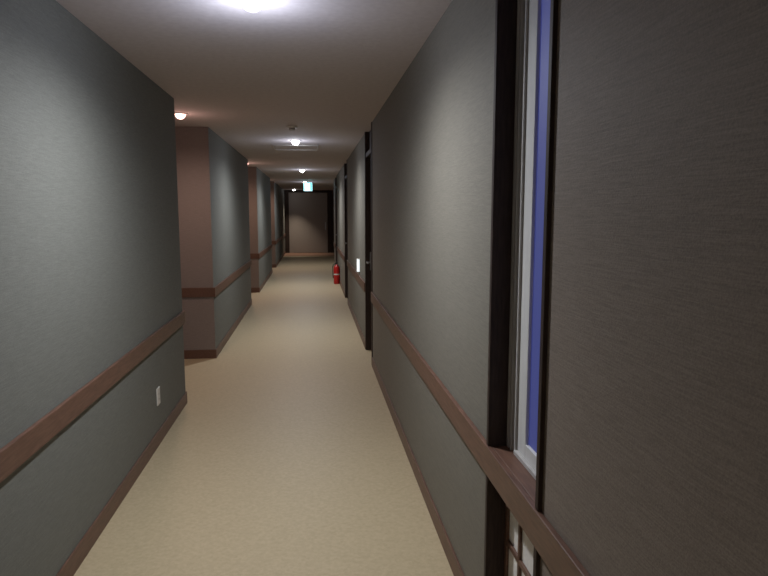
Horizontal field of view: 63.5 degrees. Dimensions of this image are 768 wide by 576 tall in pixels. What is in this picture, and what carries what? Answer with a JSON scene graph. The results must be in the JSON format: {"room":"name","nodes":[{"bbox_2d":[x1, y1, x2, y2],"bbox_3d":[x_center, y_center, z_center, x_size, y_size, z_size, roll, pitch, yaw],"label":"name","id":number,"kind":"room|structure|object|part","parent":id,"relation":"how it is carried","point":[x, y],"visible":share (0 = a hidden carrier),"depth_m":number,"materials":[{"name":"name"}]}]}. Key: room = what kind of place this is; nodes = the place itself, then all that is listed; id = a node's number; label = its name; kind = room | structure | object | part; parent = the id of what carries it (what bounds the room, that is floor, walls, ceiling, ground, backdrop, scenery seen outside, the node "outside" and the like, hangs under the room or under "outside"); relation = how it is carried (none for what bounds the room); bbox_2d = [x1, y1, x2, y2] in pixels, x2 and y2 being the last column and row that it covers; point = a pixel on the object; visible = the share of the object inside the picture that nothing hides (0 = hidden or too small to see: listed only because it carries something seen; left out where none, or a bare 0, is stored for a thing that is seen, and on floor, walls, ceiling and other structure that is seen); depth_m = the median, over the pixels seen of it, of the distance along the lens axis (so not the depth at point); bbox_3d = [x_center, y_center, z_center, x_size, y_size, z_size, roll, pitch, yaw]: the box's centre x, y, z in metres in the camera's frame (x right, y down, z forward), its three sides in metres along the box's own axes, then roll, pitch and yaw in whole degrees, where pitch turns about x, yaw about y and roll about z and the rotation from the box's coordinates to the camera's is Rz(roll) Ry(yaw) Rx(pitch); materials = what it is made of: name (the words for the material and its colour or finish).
{"room":"hotel corridor","nodes":[
{"label":"hotel corridor","id":0,"kind":"room"},
{"bbox_2d":[0,0,185,575],"bbox_3d":[-1.813,0.201,1.132,1.250,2.430,7.600,-1,7,-7],"label":"wall","id":1,"kind":"structure","parent":0,"point":[90,266],"depth_m":2.75,"materials":[{"name":"grey paint"}]},
{"bbox_2d":[0,311,184,482],"bbox_3d":[-1.184,0.687,1.273,0.018,0.100,7.618,-1,7,-7],"label":"handrail","id":2,"kind":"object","parent":1,"relation":"attached to","point":[21,448],"depth_m":2.68,"materials":[{"name":"brown wood"}]},
{"bbox_2d":[56,391,186,575],"bbox_3d":[-1.188,1.350,1.349,0.010,0.095,7.610,-1,7,-7],"label":"baseboard","id":3,"kind":"structure","parent":1,"relation":"attached to","point":[84,546],"depth_m":3.25,"materials":[{"name":"brown wood"}]},
{"bbox_2d":[156,386,159,405],"bbox_3d":[-1.521,0.729,4.180,0.010,0.118,0.072,-1,7,-7],"label":"wall outlet","id":4,"kind":"object","parent":1,"relation":"attached to","point":[158,388],"visible":1,"depth_m":4.17,"materials":[{"name":"white plastic"}]},
{"bbox_2d":[175,126,214,349],"bbox_3d":[-2.283,-0.493,6.467,0.950,2.335,0.004,-1,7,-7],"label":"wall","id":5,"kind":"structure","parent":0,"point":[192,143],"depth_m":6.49,"materials":[{"name":"brown paint"}]},
{"bbox_2d":[208,127,250,348],"bbox_3d":[-2.661,-0.683,8.430,1.250,2.430,4.000,-1,7,-7],"label":"wall","id":6,"kind":"structure","parent":0,"point":[229,190],"depth_m":7.83,"materials":[{"name":"grey paint"}]},
{"bbox_2d":[181,260,251,296],"bbox_3d":[-2.503,-0.189,8.508,0.968,0.100,4.036,-1,7,-7],"label":"trim","id":7,"kind":"structure","parent":6,"relation":"attached to","point":[186,292],"depth_m":6.61,"materials":[{"name":"brown wood"}]},
{"bbox_2d":[184,299,251,358],"bbox_3d":[-2.507,0.474,8.588,0.960,0.095,4.020,-1,7,-7],"label":"baseboard","id":8,"kind":"structure","parent":6,"relation":"attached to","point":[188,354],"depth_m":6.73,"materials":[{"name":"brown wood"}]},
{"bbox_2d":[248,167,258,287],"bbox_3d":[-2.924,-1.161,11.990,0.950,2.335,0.004,-1,7,-7],"label":"wall","id":9,"kind":"structure","parent":0,"point":[252,178],"depth_m":12.02,"materials":[{"name":"brown paint"}]},
{"bbox_2d":[56,0,451,189],"bbox_3d":[-0.825,-2.264,10.885,5.500,0.120,27.200,-1,7,-7],"label":"ceiling","id":10,"kind":"structure","parent":0,"point":[326,69],"depth_m":3.60,"materials":[{"name":"white paint"}]},
{"bbox_2d":[175,112,187,118],"bbox_3d":[-1.818,-1.532,5.535,0.140,0.048,0.140,-1,7,-7],"label":"recessed light","id":11,"kind":"object","parent":10,"relation":"in","point":[179,115],"visible":0.9,"depth_m":5.50,"materials":[{"name":"white glass"}]},
{"bbox_2d":[236,0,268,11],"bbox_3d":[-0.547,-1.173,2.573,0.140,0.048,0.140,-1,7,-7],"label":"recessed light","id":12,"kind":"object","parent":10,"relation":"in","point":[249,5],"visible":1,"depth_m":2.55,"materials":[{"name":"white glass"}]},
{"bbox_2d":[287,125,296,130],"bbox_3d":[-0.939,-1.629,6.335,0.110,0.047,0.110,-1,7,-7],"label":"smoke detector","id":13,"kind":"object","parent":10,"relation":"attached to","point":[291,127],"visible":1,"depth_m":6.30,"materials":[{"name":"white plastic"}]},
{"bbox_2d":[272,144,318,150],"bbox_3d":[-1.184,-1.891,8.354,0.600,0.012,0.600,-1,7,-7],"label":"ceiling hatch","id":14,"kind":"object","parent":10,"relation":"attached to","point":[276,147],"visible":0.99,"depth_m":8.36,"materials":[{"name":"metal"}]},
{"bbox_3d":[-1.184,-1.895,8.353,0.556,0.004,0.556,-1,7,-7],"label":"hatch panel","id":15,"kind":"part","parent":14,"relation":"part of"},
{"bbox_2d":[290,140,300,144],"bbox_3d":[-1.088,-1.784,7.617,0.140,0.048,0.140,-1,7,-7],"label":"recessed light","id":16,"kind":"object","parent":10,"relation":"in","point":[295,142],"visible":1,"depth_m":7.58,"materials":[{"name":"white glass"}]},
{"bbox_2d":[303,181,312,190],"bbox_3d":[-2.081,-2.793,16.959,0.250,0.290,0.056,-1,7,-7],"label":"exit sign","id":17,"kind":"object","parent":10,"relation":"hanging from","point":[307,186],"visible":1,"depth_m":16.94,"materials":[{"name":"white plastic"}]},
{"bbox_2d":[74,252,453,575],"bbox_3d":[-0.825,0.258,11.191,5.500,0.100,27.200,-1,7,-7],"label":"floor","id":18,"kind":"structure","parent":0,"point":[285,454],"depth_m":3.77,"materials":[{"name":"beige carpet"}]},
{"bbox_2d":[332,261,339,283],"bbox_3d":[-1.045,-0.338,13.620,0.139,0.498,0.156,4,8,30],"label":"fire extinguisher","id":19,"kind":"object","parent":18,"relation":"on","point":[336,276],"visible":1,"depth_m":13.58,"materials":[{"name":"red metal"}]},
{"bbox_2d":[256,167,271,286],"bbox_3d":[-3.303,-1.351,13.953,1.250,2.430,4.000,-1,7,-7],"label":"wall","id":20,"kind":"structure","parent":0,"point":[263,181],"depth_m":13.60,"materials":[{"name":"grey paint"}]},
{"bbox_2d":[250,244,271,258],"bbox_3d":[-3.145,-0.857,14.031,0.968,0.100,4.036,-1,7,-7],"label":"trim","id":21,"kind":"structure","parent":20,"relation":"attached to","point":[257,255],"depth_m":12.38,"materials":[{"name":"brown wood"}]},
{"bbox_2d":[251,269,272,291],"bbox_3d":[-3.149,-0.194,14.111,0.960,0.095,4.020,-1,7,-7],"label":"baseboard","id":22,"kind":"structure","parent":20,"relation":"attached to","point":[259,289],"depth_m":12.86,"materials":[{"name":"brown wood"}]},
{"bbox_2d":[270,181,275,263],"bbox_3d":[-3.566,-1.830,17.512,0.950,2.335,0.004,-1,7,-7],"label":"wall","id":23,"kind":"structure","parent":0,"point":[271,182],"depth_m":17.55,"materials":[{"name":"paint"}]},
{"bbox_2d":[274,182,284,262],"bbox_3d":[-4.099,-2.180,20.807,1.250,2.430,6.700,-1,7,-7],"label":"wall","id":24,"kind":"structure","parent":0,"point":[279,205],"depth_m":20.05,"materials":[{"name":"grey paint"}]},
{"bbox_2d":[272,251,285,267],"bbox_3d":[-3.945,-1.023,20.960,0.960,0.095,6.710,-1,7,-7],"label":"baseboard","id":25,"kind":"structure","parent":24,"relation":"attached to","point":[281,257],"depth_m":19.00,"materials":[{"name":"brown wood"}]},
{"bbox_2d":[272,233,285,243],"bbox_3d":[-3.940,-1.685,20.876,0.968,0.100,6.718,-1,7,-7],"label":"trim","id":26,"kind":"structure","parent":24,"relation":"attached to","point":[284,235],"depth_m":19.12,"materials":[{"name":"brown wood"}]},
{"bbox_2d":[289,190,333,252],"bbox_3d":[-1.757,-2.624,24.473,4.250,2.430,0.100,-1,7,-7],"label":"wall","id":27,"kind":"structure","parent":0,"point":[332,190],"depth_m":24.34,"materials":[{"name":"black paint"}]},
{"bbox_2d":[284,190,331,252],"bbox_3d":[-2.936,-2.595,24.228,1.850,2.430,0.120,-1,7,-7],"label":"trim","id":28,"kind":"structure","parent":27,"relation":"attached to","point":[286,192],"depth_m":24.07,"materials":[{"name":"brown wood"}]},
{"bbox_2d":[289,193,327,252],"bbox_3d":[-2.954,-2.548,24.216,1.490,2.330,0.110,-1,7,-7],"label":"door","id":29,"kind":"structure","parent":27,"relation":"in","point":[308,225],"depth_m":24.22,"materials":[{"name":"wood"}]},
{"bbox_2d":[327,193,332,252],"bbox_3d":[-2.117,-2.561,24.327,0.200,2.340,0.120,-1,7,-7],"label":"trim","id":30,"kind":"structure","parent":27,"relation":"attached to","point":[329,195],"depth_m":24.26,"materials":[{"name":"brown wood"}]},
{"bbox_2d":[334,0,767,575],"bbox_3d":[-0.131,-0.542,7.271,0.220,2.430,19.500,-1,7,-7],"label":"wall","id":31,"kind":"structure","parent":0,"point":[656,434],"depth_m":1.23,"materials":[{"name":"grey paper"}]},
{"bbox_2d":[335,175,337,262],"bbox_3d":[-1.120,-1.505,15.227,0.108,2.430,0.850,-1,7,-7],"label":"trim","id":32,"kind":"structure","parent":31,"relation":"attached to","point":[336,175],"depth_m":15.54,"materials":[{"name":"brown wood"}]},
{"bbox_2d":[337,246,344,261],"bbox_3d":[-0.923,-0.746,13.111,0.018,0.100,3.550,-1,7,-7],"label":"trim","id":33,"kind":"structure","parent":31,"relation":"attached to","point":[342,255],"depth_m":12.42,"materials":[{"name":"brown wood"}]},
{"bbox_2d":[344,163,347,297],"bbox_3d":[-0.616,-0.980,10.887,0.108,2.430,0.850,-1,7,-7],"label":"trim","id":34,"kind":"structure","parent":31,"relation":"attached to","point":[345,165],"depth_m":11.20,"materials":[{"name":"brown wood"}]},
{"bbox_2d":[347,260,364,291],"bbox_3d":[-0.419,-0.220,8.772,0.018,0.100,3.550,-1,7,-7],"label":"trim","id":35,"kind":"structure","parent":31,"relation":"attached to","point":[357,276],"depth_m":8.23,"materials":[{"name":"brown wood"}]},
{"bbox_2d":[348,300,364,346],"bbox_3d":[-0.415,0.442,8.852,0.010,0.095,3.550,-1,7,-7],"label":"baseboard","id":36,"kind":"structure","parent":31,"relation":"attached to","point":[349,304],"depth_m":8.29,"materials":[{"name":"brown wood"}]},
{"bbox_2d":[356,258,359,271],"bbox_3d":[-0.332,-0.290,7.934,0.035,0.170,0.086,-1,7,-7],"label":"wall lamp","id":37,"kind":"object","parent":31,"relation":"attached to","point":[357,259],"visible":1,"depth_m":7.90,"materials":[{"name":"white plastic"}]},
{"bbox_2d":[366,158,370,269],"bbox_3d":[-0.116,-0.321,6.589,0.100,2.146,0.700,-1,7,-7],"label":"door","id":38,"kind":"structure","parent":31,"relation":"in","point":[367,262],"depth_m":6.84,"materials":[{"name":"brown wood"}]},
{"bbox_2d":[365,122,372,356],"bbox_3d":[-0.115,-0.458,6.573,0.108,2.430,0.800,-1,7,-7],"label":"trim","id":39,"kind":"structure","parent":31,"relation":"attached to","point":[368,135],"depth_m":6.88,"materials":[{"name":"brown wood"}]},
{"bbox_2d":[372,357,464,575],"bbox_3d":[0.119,0.998,4.261,0.010,0.095,4.160,-1,7,-7],"label":"baseboard","id":40,"kind":"structure","parent":31,"relation":"attached to","point":[453,561],"depth_m":3.36,"materials":[{"name":"brown wood"}]},
{"bbox_2d":[371,292,589,575],"bbox_3d":[0.372,0.603,1.967,0.018,0.100,8.650,-1,7,-7],"label":"handrail","id":41,"kind":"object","parent":31,"relation":"attached to","point":[558,557],"depth_m":1.96,"materials":[{"name":"brown wood"}]},
{"bbox_2d":[484,0,516,575],"bbox_3d":[0.458,0.087,2.070,0.214,2.430,0.022,-1,7,-7],"label":"trim","id":42,"kind":"structure","parent":31,"relation":"attached to","point":[505,10],"depth_m":2.03,"materials":[{"name":"brown wood"}]},
{"bbox_2d":[533,0,557,575],"bbox_3d":[0.511,0.143,1.609,0.214,2.430,0.022,-1,7,-7],"label":"trim","id":43,"kind":"structure","parent":31,"relation":"attached to","point":[554,3],"depth_m":1.56,"materials":[{"name":"brown wood"}]},
{"bbox_3d":[0.565,-0.266,1.803,0.128,1.665,0.490,-1,7,-7],"label":"wall","id":44,"kind":"structure","parent":0,"visible":0},
{"bbox_2d":[507,0,550,479],"bbox_3d":[0.467,-0.265,1.792,0.050,1.665,0.446,-1,7,-7],"label":"window","id":45,"kind":"structure","parent":44,"relation":"in","point":[533,16],"depth_m":1.91,"materials":[{"name":"grey metal"}]},
{"bbox_3d":[0.467,-0.265,1.792,0.050,1.665,0.446,-1,7,-7],"label":"frame","id":46,"kind":"part","parent":45,"relation":"part of","materials":[{"name":"grey metal"}]},
{"bbox_3d":[0.469,-0.254,1.766,0.024,1.621,0.348,-1,7,-7],"label":"sash","id":47,"kind":"part","parent":45,"relation":"part of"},
{"bbox_3d":[0.472,-0.249,1.743,0.005,1.525,0.246,-1,7,-7],"label":"pane","id":48,"kind":"part","parent":45,"relation":"part of","materials":[{"name":"blue glass"}]},
{"bbox_3d":[0.540,0.960,1.948,0.138,0.725,0.490,-1,7,-7],"label":"wall","id":49,"kind":"structure","parent":0,"visible":0},
{"bbox_2d":[492,446,541,511],"bbox_3d":[0.490,0.581,1.897,0.202,0.040,0.446,-1,7,-7],"label":"windowsill","id":50,"kind":"structure","parent":49,"relation":"on","point":[510,460],"depth_m":1.91,"materials":[{"name":"brown wood"}]},
{"bbox_2d":[504,505,533,575],"bbox_3d":[0.454,0.962,1.938,0.020,0.721,0.446,-1,7,-7],"label":"screen","id":51,"kind":"object","parent":49,"relation":"attached to","point":[519,550],"visible":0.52,"depth_m":2.05,"materials":[{"name":"white paper"}]}
]}

